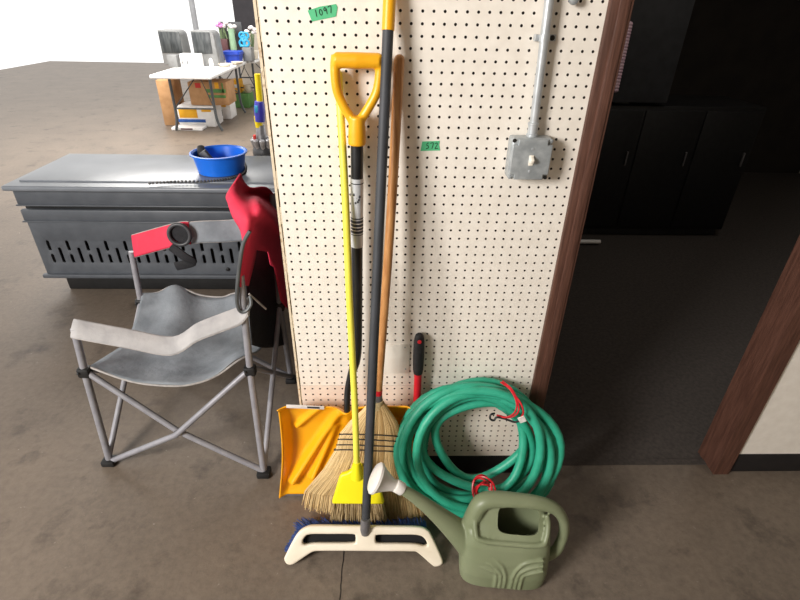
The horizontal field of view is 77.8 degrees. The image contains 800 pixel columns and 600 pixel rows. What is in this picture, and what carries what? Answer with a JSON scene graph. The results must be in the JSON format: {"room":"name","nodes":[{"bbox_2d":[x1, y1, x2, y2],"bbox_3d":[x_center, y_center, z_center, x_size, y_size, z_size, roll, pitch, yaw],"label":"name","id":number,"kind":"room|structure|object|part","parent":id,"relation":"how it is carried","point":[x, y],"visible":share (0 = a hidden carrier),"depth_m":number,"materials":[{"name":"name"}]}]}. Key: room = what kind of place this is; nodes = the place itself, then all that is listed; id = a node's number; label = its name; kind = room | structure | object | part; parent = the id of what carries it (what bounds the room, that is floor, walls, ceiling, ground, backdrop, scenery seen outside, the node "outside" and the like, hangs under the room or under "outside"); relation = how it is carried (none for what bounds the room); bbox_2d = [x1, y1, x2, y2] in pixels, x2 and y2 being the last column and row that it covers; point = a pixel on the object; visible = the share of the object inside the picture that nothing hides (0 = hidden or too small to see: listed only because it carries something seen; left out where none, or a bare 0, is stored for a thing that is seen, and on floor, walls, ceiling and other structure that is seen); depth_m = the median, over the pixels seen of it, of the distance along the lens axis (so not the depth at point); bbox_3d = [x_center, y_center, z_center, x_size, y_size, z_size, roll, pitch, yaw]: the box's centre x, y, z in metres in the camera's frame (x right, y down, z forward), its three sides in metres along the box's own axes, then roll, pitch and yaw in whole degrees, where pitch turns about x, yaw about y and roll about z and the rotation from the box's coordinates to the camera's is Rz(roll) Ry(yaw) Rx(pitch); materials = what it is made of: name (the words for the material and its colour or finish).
{"room":"garage","nodes":[
{"label":"garage","id":0,"kind":"room"},
{"bbox_2d":[232,0,262,89],"bbox_3d":[-0.315,-5.620,9.260,5.595,3.200,0.120,0,31,-2],"label":"wall","id":1,"kind":"structure","parent":0,"point":[243,10],"depth_m":9.36,"materials":[{"name":"paint"}]},
{"bbox_2d":[0,61,799,599],"bbox_3d":[-2.444,-1.872,6.161,14.000,0.100,18.000,0,31,-2],"label":"floor","id":2,"kind":"structure","parent":0,"point":[637,532],"depth_m":2.06,"materials":[{"name":"concrete"}]},
{"bbox_2d":[1,154,274,288],"bbox_3d":[-1.296,-0.466,3.079,1.630,0.711,0.660,0,31,-2],"label":"crate","id":3,"kind":"object","parent":2,"relation":"on","point":[82,212],"visible":0.56,"depth_m":2.80,"materials":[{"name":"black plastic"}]},
{"bbox_3d":[-1.285,-0.559,2.709,1.610,0.097,0.038,0,31,-2],"label":"rail","id":4,"kind":"part","parent":3,"relation":"part of","materials":[{"name":"metal"}]},
{"bbox_3d":[-1.287,-0.467,2.765,1.610,0.072,0.038,0,31,-2],"label":"rail","id":5,"kind":"part","parent":3,"relation":"part of","materials":[{"name":"metal"}]},
{"bbox_3d":[-1.290,-0.282,2.874,1.630,0.349,0.033,0,31,-2],"label":"vent panel","id":6,"kind":"part","parent":3,"relation":"part of","materials":[{"name":"metal"}]},
{"bbox_3d":[-1.290,-0.755,2.905,1.630,0.037,0.660,0,31,-2],"label":"lid","id":7,"kind":"part","parent":3,"relation":"part of","materials":[{"name":"metal"}]},
{"bbox_2d":[148,163,246,184],"bbox_3d":[-1.055,-0.687,2.752,0.234,0.015,0.588,26,39,35],"label":"chain","id":8,"kind":"object","parent":3,"relation":"on","point":[245,169],"visible":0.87,"depth_m":2.67,"materials":[{"name":"metal"}]},
{"bbox_2d":[189,145,246,177],"bbox_3d":[-1.025,-0.791,2.827,0.314,0.115,0.314,0,31,-2],"label":"basin","id":9,"kind":"object","parent":3,"relation":"on","point":[227,160],"visible":0.98,"depth_m":2.76,"materials":[{"name":"blue plastic"}]},
{"bbox_2d":[197,145,212,157],"bbox_3d":[-1.100,-0.800,2.821,0.150,0.142,0.072,16,34,24],"label":"scrub brush","id":10,"kind":"object","parent":9,"relation":"in","point":[202,152],"visible":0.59,"depth_m":2.79,"materials":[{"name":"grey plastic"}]},
{"bbox_2d":[155,79,183,124],"bbox_3d":[-3.245,-2.838,7.062,0.190,0.596,0.400,0,31,-2],"label":"cardboard box","id":11,"kind":"object","parent":2,"relation":"on","point":[163,88],"visible":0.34,"depth_m":6.91,"materials":[{"name":"brown cardboard"}]},
{"bbox_2d":[70,174,296,478],"bbox_3d":[-0.788,0.038,1.906,0.735,1.076,0.717,0,31,-2],"label":"folding chair","id":12,"kind":"object","parent":2,"relation":"on","point":[178,337],"visible":0.98,"depth_m":1.88,"materials":[{"name":"grey fabric"}]},
{"bbox_3d":[-1.119,0.362,1.806,0.029,0.593,0.083,11,32,15],"label":"leg","id":13,"kind":"part","parent":12,"relation":"part of","materials":[{"name":"silver metal"}]},
{"bbox_3d":[-1.123,0.081,2.216,0.034,0.652,0.055,0,31,-2],"label":"leg","id":14,"kind":"part","parent":12,"relation":"part of","materials":[{"name":"silver metal"}]},
{"bbox_3d":[-0.806,0.090,1.683,0.607,0.205,0.067,0,31,-2],"label":"armrest","id":15,"kind":"part","parent":12,"relation":"part of","materials":[{"name":"grey fabric"}]},
{"bbox_3d":[-0.977,-0.248,2.031,0.240,0.149,0.035,-1,31,-3],"label":"cup panel","id":16,"kind":"part","parent":12,"relation":"part of","materials":[{"name":"red fabric"}]},
{"bbox_3d":[-0.828,0.138,1.967,0.567,0.137,0.573,0,31,-2],"label":"seat","id":17,"kind":"part","parent":12,"relation":"part of","materials":[{"name":"grey fabric"}]},
{"bbox_3d":[-0.748,-0.281,2.025,0.255,0.107,0.033,0,31,-2],"label":"armrest","id":18,"kind":"part","parent":12,"relation":"part of","materials":[{"name":"grey fabric"}]},
{"bbox_3d":[-0.527,0.292,1.750,0.042,0.796,0.151,-1,31,-4],"label":"leg","id":19,"kind":"part","parent":12,"relation":"part of","materials":[{"name":"silver metal"}]},
{"bbox_3d":[-0.494,-0.145,1.873,0.133,0.718,0.573,0,31,-2],"label":"backrest","id":20,"kind":"part","parent":12,"relation":"part of","materials":[{"name":"red fabric"}]},
{"bbox_3d":[-0.516,-0.018,2.149,0.044,0.911,0.065,0,31,-2],"label":"leg","id":21,"kind":"part","parent":12,"relation":"part of","materials":[{"name":"silver metal"}]},
{"bbox_2d":[171,125,206,130],"bbox_3d":[-2.922,-2.390,6.870,0.420,0.036,0.203,0,31,-2],"label":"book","id":22,"kind":"object","parent":2,"relation":"on","point":[180,127],"visible":0.9,"depth_m":6.80,"materials":[{"name":"white paper"}]},
{"bbox_2d":[188,0,198,29],"bbox_3d":[-3.679,-5.439,8.650,0.100,3.400,0.100,0,31,-2],"label":"trim","id":23,"kind":"structure","parent":2,"relation":"on","point":[191,2],"depth_m":8.83,"materials":[{"name":"grey metal"}]},
{"bbox_2d":[149,61,246,130],"bbox_3d":[-2.740,-2.926,7.077,0.760,0.728,1.830,0,31,-2],"label":"folding table","id":24,"kind":"object","parent":2,"relation":"on","point":[208,73],"visible":0.83,"depth_m":6.54,"materials":[{"name":"white plastic"}]},
{"bbox_3d":[-3.011,-2.597,6.559,0.089,0.689,0.039,12,33,17],"label":"leg","id":25,"kind":"part","parent":24,"relation":"part of","materials":[{"name":"grey metal"}]},
{"bbox_2d":[166,54,180,67],"bbox_3d":[-3.095,-3.276,6.788,0.128,0.154,0.150,0,31,-2],"label":"plastic bin","id":26,"kind":"object","parent":24,"relation":"on","point":[173,60],"visible":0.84,"depth_m":6.74,"materials":[{"name":"white plastic"}]},
{"bbox_2d":[157,29,190,64],"bbox_3d":[-3.179,-3.588,7.030,0.317,0.434,0.310,0,31,-2],"label":"equipment case","id":27,"kind":"object","parent":24,"relation":"on","point":[172,41],"visible":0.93,"depth_m":6.89,"materials":[{"name":"grey plastic"}]},
{"bbox_3d":[-3.180,-3.571,6.867,0.285,0.260,0.012,0,31,-2],"label":"panel","id":28,"kind":"part","parent":27,"relation":"part of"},
{"bbox_2d":[179,53,203,67],"bbox_3d":[-2.854,-3.284,6.794,0.257,0.169,0.163,0,31,-2],"label":"carton","id":29,"kind":"object","parent":24,"relation":"on","point":[188,60],"visible":1,"depth_m":6.74,"materials":[{"name":"white cardboard"}]},
{"bbox_2d":[190,29,224,65],"bbox_3d":[-2.708,-3.562,7.000,0.328,0.438,0.310,0,31,-2],"label":"equipment case","id":30,"kind":"object","parent":24,"relation":"on","point":[206,42],"visible":0.88,"depth_m":6.87,"materials":[{"name":"grey plastic"}]},
{"bbox_3d":[-2.732,-3.546,6.835,0.249,0.263,0.012,0,31,-2],"label":"panel","id":31,"kind":"part","parent":30,"relation":"part of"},
{"bbox_2d":[209,58,213,67],"bbox_3d":[-2.585,-3.244,6.783,0.030,0.122,0.122,0,31,-2],"label":"tape roll","id":32,"kind":"object","parent":24,"relation":"on","point":[211,64],"visible":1,"depth_m":6.76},
{"bbox_3d":[-2.442,-2.595,6.575,0.089,0.689,0.039,-11,33,-20],"label":"leg","id":33,"kind":"part","parent":24,"relation":"part of","materials":[{"name":"grey metal"}]},
{"bbox_2d":[218,63,230,66],"bbox_3d":[-2.469,-3.311,6.981,0.180,0.035,0.180,0,31,-2],"label":"dish","id":34,"kind":"object","parent":24,"relation":"on","point":[220,64],"visible":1,"depth_m":6.94,"materials":[{"name":"beige ceramic"}]},
{"bbox_2d":[223,50,243,62],"bbox_3d":[-2.499,-3.661,7.447,0.269,0.153,0.260,0,31,-2],"label":"plastic tub","id":35,"kind":"object","parent":24,"relation":"on","point":[230,55],"visible":0.85,"depth_m":7.36,"materials":[{"name":"blue plastic"}]},
{"bbox_2d":[231,61,242,64],"bbox_3d":[-2.371,-3.453,7.220,0.180,0.035,0.180,0,31,-2],"label":"dish","id":36,"kind":"object","parent":24,"relation":"on","point":[232,62],"visible":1,"depth_m":7.18,"materials":[{"name":"beige ceramic"}]},
{"bbox_3d":[-2.470,-3.255,7.671,0.089,0.689,0.039,-11,33,-20],"label":"leg","id":37,"kind":"part","parent":24,"relation":"part of","materials":[{"name":"grey metal"}]},
{"bbox_2d":[177,101,222,126],"bbox_3d":[-2.863,-2.667,7.103,0.510,0.273,0.383,0,31,-2],"label":"box","id":38,"kind":"object","parent":2,"relation":"on","point":[186,116],"visible":0.7,"depth_m":6.95,"materials":[{"name":"white cardboard"}]},
{"bbox_2d":[178,109,197,117],"bbox_3d":[-2.958,-2.606,6.916,0.251,0.123,0.004,0,31,-2],"label":"print","id":39,"kind":"object","parent":38,"relation":"on","point":[182,113],"depth_m":6.92},
{"bbox_2d":[178,119,205,121],"bbox_3d":[-2.924,-2.521,6.968,0.381,0.042,0.004,0,31,-2],"label":"print","id":40,"kind":"object","parent":38,"relation":"attached to","point":[180,120],"depth_m":6.96},
{"bbox_2d":[187,78,235,104],"bbox_3d":[-2.650,-2.947,7.010,0.524,0.296,0.403,0,31,-2],"label":"cardboard box","id":41,"kind":"object","parent":38,"relation":"on","point":[224,93],"visible":0.92,"depth_m":6.86,"materials":[{"name":"brown cardboard"}]},
{"bbox_2d":[206,89,225,92],"bbox_3d":[-2.533,-2.877,6.822,0.264,0.048,0.004,0,31,-2],"label":"print","id":42,"kind":"object","parent":41,"relation":"on","point":[208,90],"depth_m":6.82},
{"bbox_2d":[208,95,225,97],"bbox_3d":[-2.532,-2.817,6.859,0.241,0.036,0.004,0,31,-2],"label":"print","id":43,"kind":"object","parent":41,"relation":"attached to","point":[215,96],"depth_m":6.86},
{"bbox_2d":[221,102,236,118],"bbox_3d":[-2.638,-2.913,7.566,0.185,0.226,0.303,0,31,-2],"label":"box","id":44,"kind":"object","parent":2,"relation":"on","point":[228,111],"visible":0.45,"depth_m":7.47,"materials":[{"name":"white cardboard"}]},
{"bbox_2d":[218,50,261,95],"bbox_3d":[-2.696,-3.898,8.693,0.800,0.728,1.800,0,31,-2],"label":"folding table","id":45,"kind":"object","parent":2,"relation":"on","point":[255,61],"visible":0.19,"depth_m":8.22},
{"bbox_2d":[215,22,224,38],"bbox_3d":[-2.825,-4.133,7.875,0.159,0.510,0.141,12,33,17],"label":"flower arrangement","id":46,"kind":"object","parent":45,"relation":"on","point":[219,25],"visible":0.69,"depth_m":7.79,"materials":[{"name":"pink plant"}]},
{"bbox_2d":[220,39,229,50],"bbox_3d":[-2.716,-3.899,7.707,0.119,0.288,0.100,0,31,-2],"label":"box","id":47,"kind":"object","parent":45,"relation":"on","point":[224,42],"visible":0.44,"depth_m":7.63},
{"bbox_2d":[222,20,236,45],"bbox_3d":[-2.653,-4.091,7.789,0.197,0.531,0.152,-19,37,-30],"label":"flower arrangement","id":48,"kind":"object","parent":45,"relation":"on","point":[229,26],"visible":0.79,"depth_m":7.68,"materials":[{"name":"white plant"}]},
{"bbox_2d":[218,21,242,49],"bbox_3d":[-2.707,-4.199,7.993,0.371,0.506,0.040,0,31,-2],"label":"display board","id":49,"kind":"object","parent":45,"relation":"on","point":[238,28],"visible":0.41,"depth_m":7.92,"materials":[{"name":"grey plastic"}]},
{"bbox_2d":[228,29,236,49],"bbox_3d":[-2.595,-3.973,7.700,0.103,0.423,0.103,0,31,-2],"label":"vase","id":50,"kind":"object","parent":45,"relation":"on","point":[233,46],"visible":0.55,"depth_m":7.64,"materials":[{"name":"green ceramic"}]},
{"bbox_2d":[242,47,254,60],"bbox_3d":[-2.336,-3.794,7.640,0.137,0.189,0.200,0,31,-2],"label":"bin","id":51,"kind":"object","parent":45,"relation":"on","point":[248,55],"visible":0.94,"depth_m":7.56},
{"bbox_2d":[238,31,249,46],"bbox_3d":[-2.372,-3.966,7.536,0.177,0.210,0.090,0,31,-2],"label":"holder","id":52,"kind":"object","parent":51,"relation":"on","point":[243,37],"visible":1,"depth_m":7.53,"materials":[{"name":"plastic"}]},
{"bbox_2d":[244,25,257,58],"bbox_3d":[-2.308,-4.043,7.779,0.208,0.473,0.146,0,31,-2],"label":"flower arrangement","id":53,"kind":"object","parent":45,"relation":"on","point":[250,27],"visible":0.73,"depth_m":7.73,"materials":[{"name":"white plant"}]},
{"bbox_3d":[-2.321,-3.896,7.871,0.140,0.125,0.140,0,31,-2],"label":"pot","id":54,"kind":"part","parent":53,"relation":"part of","materials":[{"name":"beige ceramic"}]},
{"bbox_3d":[-2.378,-3.575,8.205,0.089,0.689,0.039,-11,33,-20],"label":"leg","id":55,"kind":"part","parent":45,"relation":"part of","materials":[{"name":"grey metal"}]},
{"bbox_2d":[235,91,253,107],"bbox_3d":[-2.639,-3.388,8.364,0.263,0.216,0.350,0,31,-2],"label":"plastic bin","id":56,"kind":"object","parent":2,"relation":"on","point":[247,99],"visible":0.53,"depth_m":8.24,"materials":[{"name":"green plastic"}]},
{"bbox_2d":[233,78,243,92],"bbox_3d":[-2.707,-3.556,8.230,0.154,0.200,0.303,0,31,-2],"label":"box","id":57,"kind":"object","parent":56,"relation":"on","point":[239,79],"visible":0.34,"depth_m":8.21,"materials":[{"name":"orange cardboard"}]},
{"bbox_2d":[243,84,251,92],"bbox_3d":[-2.533,-3.530,8.252,0.153,0.138,0.153,0,31,-2],"label":"stock pot","id":58,"kind":"object","parent":56,"relation":"on","point":[247,88],"visible":1,"depth_m":8.20,"materials":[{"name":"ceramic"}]},
{"bbox_2d":[250,74,270,155],"bbox_3d":[-1.485,-1.913,5.270,0.254,0.901,0.257,0,31,-2],"label":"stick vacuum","id":59,"kind":"object","parent":2,"relation":"on","point":[260,141],"visible":0.78,"depth_m":5.27,"materials":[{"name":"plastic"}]},
{"bbox_2d":[277,52,413,498],"bbox_3d":[-0.170,0.076,1.472,0.516,1.456,0.096,0,31,-2],"label":"snow shovel","id":60,"kind":"object","parent":2,"relation":"on","point":[309,433],"visible":0.56,"depth_m":1.61,"materials":[{"name":"yellow plastic"}]},
{"bbox_3d":[-0.179,0.521,1.734,0.516,0.414,0.085,0,31,-2],"label":"blade","id":61,"kind":"part","parent":60,"relation":"part of","materials":[{"name":"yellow plastic"}]},
{"bbox_2d":[351,220,362,233],"bbox_3d":[-0.116,-0.201,1.333,0.035,0.037,0.035,0,31,-2],"label":"print","id":62,"kind":"object","parent":60,"relation":"on","point":[356,225],"depth_m":1.32},
{"bbox_2d":[330,70,386,524],"bbox_3d":[-0.129,0.131,1.431,0.219,1.425,0.269,0,31,-2],"label":"broom","id":63,"kind":"object","parent":2,"relation":"on","point":[347,498],"visible":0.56,"depth_m":1.50,"materials":[{"name":"plastic"}]},
{"bbox_2d":[284,0,442,566],"bbox_3d":[-0.111,0.057,1.328,0.522,1.669,0.369,0,31,-2],"label":"push broom","id":64,"kind":"object","parent":2,"relation":"on","point":[311,536],"visible":0.99,"depth_m":1.54,"materials":[{"name":"beige plastic"}]},
{"bbox_3d":[-0.117,0.797,1.609,0.512,0.113,0.091,0,31,-2],"label":"head frame","id":65,"kind":"part","parent":64,"relation":"part of","materials":[{"name":"beige plastic"}]},
{"bbox_2d":[360,518,370,536],"bbox_3d":[-0.111,0.731,1.598,0.034,0.072,0.039,0,31,-2],"label":"socket","id":66,"kind":"object","parent":64,"relation":"attached to","point":[365,524],"depth_m":1.58,"materials":[{"name":"grey plastic"}]},
{"bbox_2d":[302,54,424,520],"bbox_3d":[-0.114,0.099,1.449,0.428,1.460,0.196,0,31,-2],"label":"broom","id":67,"kind":"object","parent":2,"relation":"on","point":[320,493],"visible":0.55,"depth_m":1.59,"materials":[{"name":"brown wood"}]},
{"bbox_3d":[-0.035,-0.126,1.360,0.028,0.981,0.134,17,34,24],"label":"handle","id":68,"kind":"part","parent":67,"relation":"part of","materials":[{"name":"brown wood"}]},
{"bbox_2d":[413,333,424,437],"bbox_3d":[0.059,0.401,1.716,0.090,0.674,0.064,0,31,-2],"label":"tool","id":69,"kind":"object","parent":2,"relation":"on","point":[419,343],"visible":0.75,"depth_m":1.59,"materials":[{"name":"black plastic"}]},
{"bbox_2d":[367,462,569,589],"bbox_3d":[0.209,0.684,1.509,0.618,0.413,0.161,3,31,4],"label":"watering can","id":70,"kind":"object","parent":2,"relation":"on","point":[501,540],"visible":1,"depth_m":1.48,"materials":[{"name":"green plastic"}]},
{"bbox_2d":[393,377,564,517],"bbox_3d":[0.258,0.531,1.672,0.593,0.535,0.247,0,31,-2],"label":"garden hose","id":71,"kind":"object","parent":2,"relation":"on","point":[426,414],"visible":0.77,"depth_m":1.63,"materials":[{"name":"teal rubber"}]},
{"bbox_2d":[580,240,600,243],"bbox_3d":[1.446,-0.444,3.777,0.160,0.030,0.032,0,31,-2],"label":"paper roll","id":72,"kind":"object","parent":2,"relation":"on","point":[582,241],"visible":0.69,"depth_m":3.76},
{"bbox_2d":[582,95,766,234],"bbox_3d":[1.905,-1.048,3.894,1.300,0.980,0.528,0,31,-2],"label":"base cabinet","id":73,"kind":"object","parent":2,"relation":"on","point":[676,166],"visible":0.8,"depth_m":3.65,"materials":[{"name":"black wood"}]},
{"bbox_3d":[1.481,-0.951,3.659,0.410,0.860,0.014,0,31,-2],"label":"door","id":74,"kind":"part","parent":73,"relation":"part of","materials":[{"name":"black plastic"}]},
{"bbox_2d":[614,21,632,92],"bbox_3d":[1.422,-1.555,3.184,0.057,0.416,0.042,0,31,-2],"label":"bead garland","id":75,"kind":"object","parent":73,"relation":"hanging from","point":[623,58],"visible":0.42,"depth_m":3.17},
{"bbox_3d":[1.643,-1.028,3.600,0.012,0.100,0.016,0,31,-2],"label":"handle","id":76,"kind":"part","parent":73,"relation":"part of","materials":[{"name":"metal"}]},
{"bbox_2d":[612,0,694,102],"bbox_3d":[1.598,-2.017,3.050,0.700,1.500,0.200,0,31,-2],"label":"panel","id":77,"kind":"object","parent":73,"relation":"on","point":[659,27],"visible":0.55,"depth_m":3.23,"materials":[{"name":"grey plastic"}]},
{"bbox_3d":[1.911,-0.949,3.671,0.410,0.860,0.014,0,31,-2],"label":"door","id":78,"kind":"part","parent":73,"relation":"part of","materials":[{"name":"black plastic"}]},
{"bbox_3d":[2.073,-1.027,3.612,0.012,0.100,0.016,0,31,-2],"label":"handle","id":79,"kind":"part","parent":73,"relation":"part of","materials":[{"name":"metal"}]},
{"bbox_3d":[2.341,-0.948,3.683,0.410,0.860,0.014,0,31,-2],"label":"door","id":80,"kind":"part","parent":73,"relation":"part of","materials":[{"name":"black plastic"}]},
{"bbox_3d":[2.503,-1.026,3.624,0.012,0.100,0.016,0,31,-2],"label":"handle","id":81,"kind":"part","parent":73,"relation":"part of","materials":[{"name":"metal"}]},
{"bbox_2d":[258,0,799,455],"bbox_3d":[2.136,-0.630,1.249,4.913,3.000,0.100,0,31,-2],"label":"wall","id":82,"kind":"structure","parent":0,"point":[407,312],"depth_m":1.34,"materials":[{"name":"beige wood"}]},
{"bbox_2d":[308,4,336,20],"bbox_3d":[-0.174,-0.648,1.117,0.068,0.035,0.002,0,31,-2],"label":"label","id":83,"kind":"object","parent":82,"relation":"attached to","point":[328,11],"visible":1,"depth_m":1.12,"materials":[{"name":"green paper"}]},
{"bbox_2d":[384,344,409,372],"bbox_3d":[-0.016,0.194,1.627,0.095,0.118,0.006,0,31,-2],"label":"cover plate","id":84,"kind":"object","parent":82,"relation":"attached to","point":[397,356],"visible":0.82,"depth_m":1.62,"materials":[{"name":"metal"}]},
{"bbox_2d":[421,141,439,150],"bbox_3d":[0.079,-0.396,1.276,0.050,0.026,0.002,0,31,-2],"label":"label","id":85,"kind":"object","parent":82,"relation":"attached to","point":[426,145],"visible":1,"depth_m":1.28,"materials":[{"name":"green paper"}]},
{"bbox_2d":[430,455,514,472],"bbox_3d":[0.050,0.629,1.901,0.786,0.095,0.012,0,31,-2],"label":"baseboard","id":86,"kind":"structure","parent":82,"relation":"attached to","point":[467,464],"depth_m":1.90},
{"bbox_2d":[505,135,552,179],"bbox_3d":[0.329,-0.361,1.262,0.104,0.104,0.072,0,31,-2],"label":"switch box","id":87,"kind":"object","parent":82,"relation":"attached to","point":[528,158],"visible":1,"depth_m":1.25,"materials":[{"name":"metal"}]},
{"bbox_2d":[526,0,555,136],"bbox_3d":[0.337,-0.850,0.988,0.062,1.018,0.035,0,31,-2],"label":"conduit","id":88,"kind":"object","parent":82,"relation":"attached to","point":[544,37],"visible":1,"depth_m":1.16,"materials":[{"name":"metal"}]},
{"bbox_2d":[568,0,578,4],"bbox_3d":[0.386,-0.673,1.109,0.024,0.024,0.040,0,31,-2],"label":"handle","id":89,"kind":"object","parent":82,"relation":"attached to","point":[572,2],"visible":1,"depth_m":1.10,"materials":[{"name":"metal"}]},
{"bbox_2d":[526,0,633,474],"bbox_3d":[0.497,-0.608,1.156,0.055,3.000,0.026,0,31,-2],"label":"trim","id":90,"kind":"structure","parent":82,"relation":"attached to","point":[618,13],"depth_m":1.32,"materials":[{"name":"brown wood"}]},
{"bbox_2d":[562,459,706,465],"bbox_3d":[0.862,0.652,1.986,0.730,0.007,0.027,0,31,-2],"label":"threshold","id":91,"kind":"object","parent":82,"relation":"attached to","point":[586,461],"depth_m":1.99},
{"bbox_2d":[698,235,799,473],"bbox_3d":[1.284,-0.630,1.219,0.060,3.000,0.113,0,31,-2],"label":"trim","id":92,"kind":"structure","parent":82,"relation":"attached to","point":[776,336],"depth_m":1.73,"materials":[{"name":"brown wood"}]},
{"bbox_2d":[730,454,799,470],"bbox_3d":[2.928,0.637,1.982,3.280,0.100,0.012,0,31,-2],"label":"baseboard","id":93,"kind":"structure","parent":82,"relation":"attached to","point":[744,462],"depth_m":1.94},
{"bbox_2d":[669,0,799,172],"bbox_3d":[2.044,-2.746,4.760,4.913,3.000,0.100,0,31,-2],"label":"wall","id":94,"kind":"structure","parent":0,"point":[744,50],"depth_m":4.97,"materials":[{"name":"black paint"}]},
{"bbox_3d":[0.072,-0.661,1.229,0.792,3.000,0.010,0,31,-2],"label":"wall partition","id":95,"kind":"structure","parent":0,"visible":0},
{"bbox_2d":[253,0,302,404],"bbox_3d":[-0.327,-0.639,1.180,0.006,3.000,0.098,0,31,-2],"label":"trim","id":96,"kind":"structure","parent":95,"relation":"attached to","point":[254,1],"depth_m":1.32,"materials":[{"name":"beige wood"}]}
]}

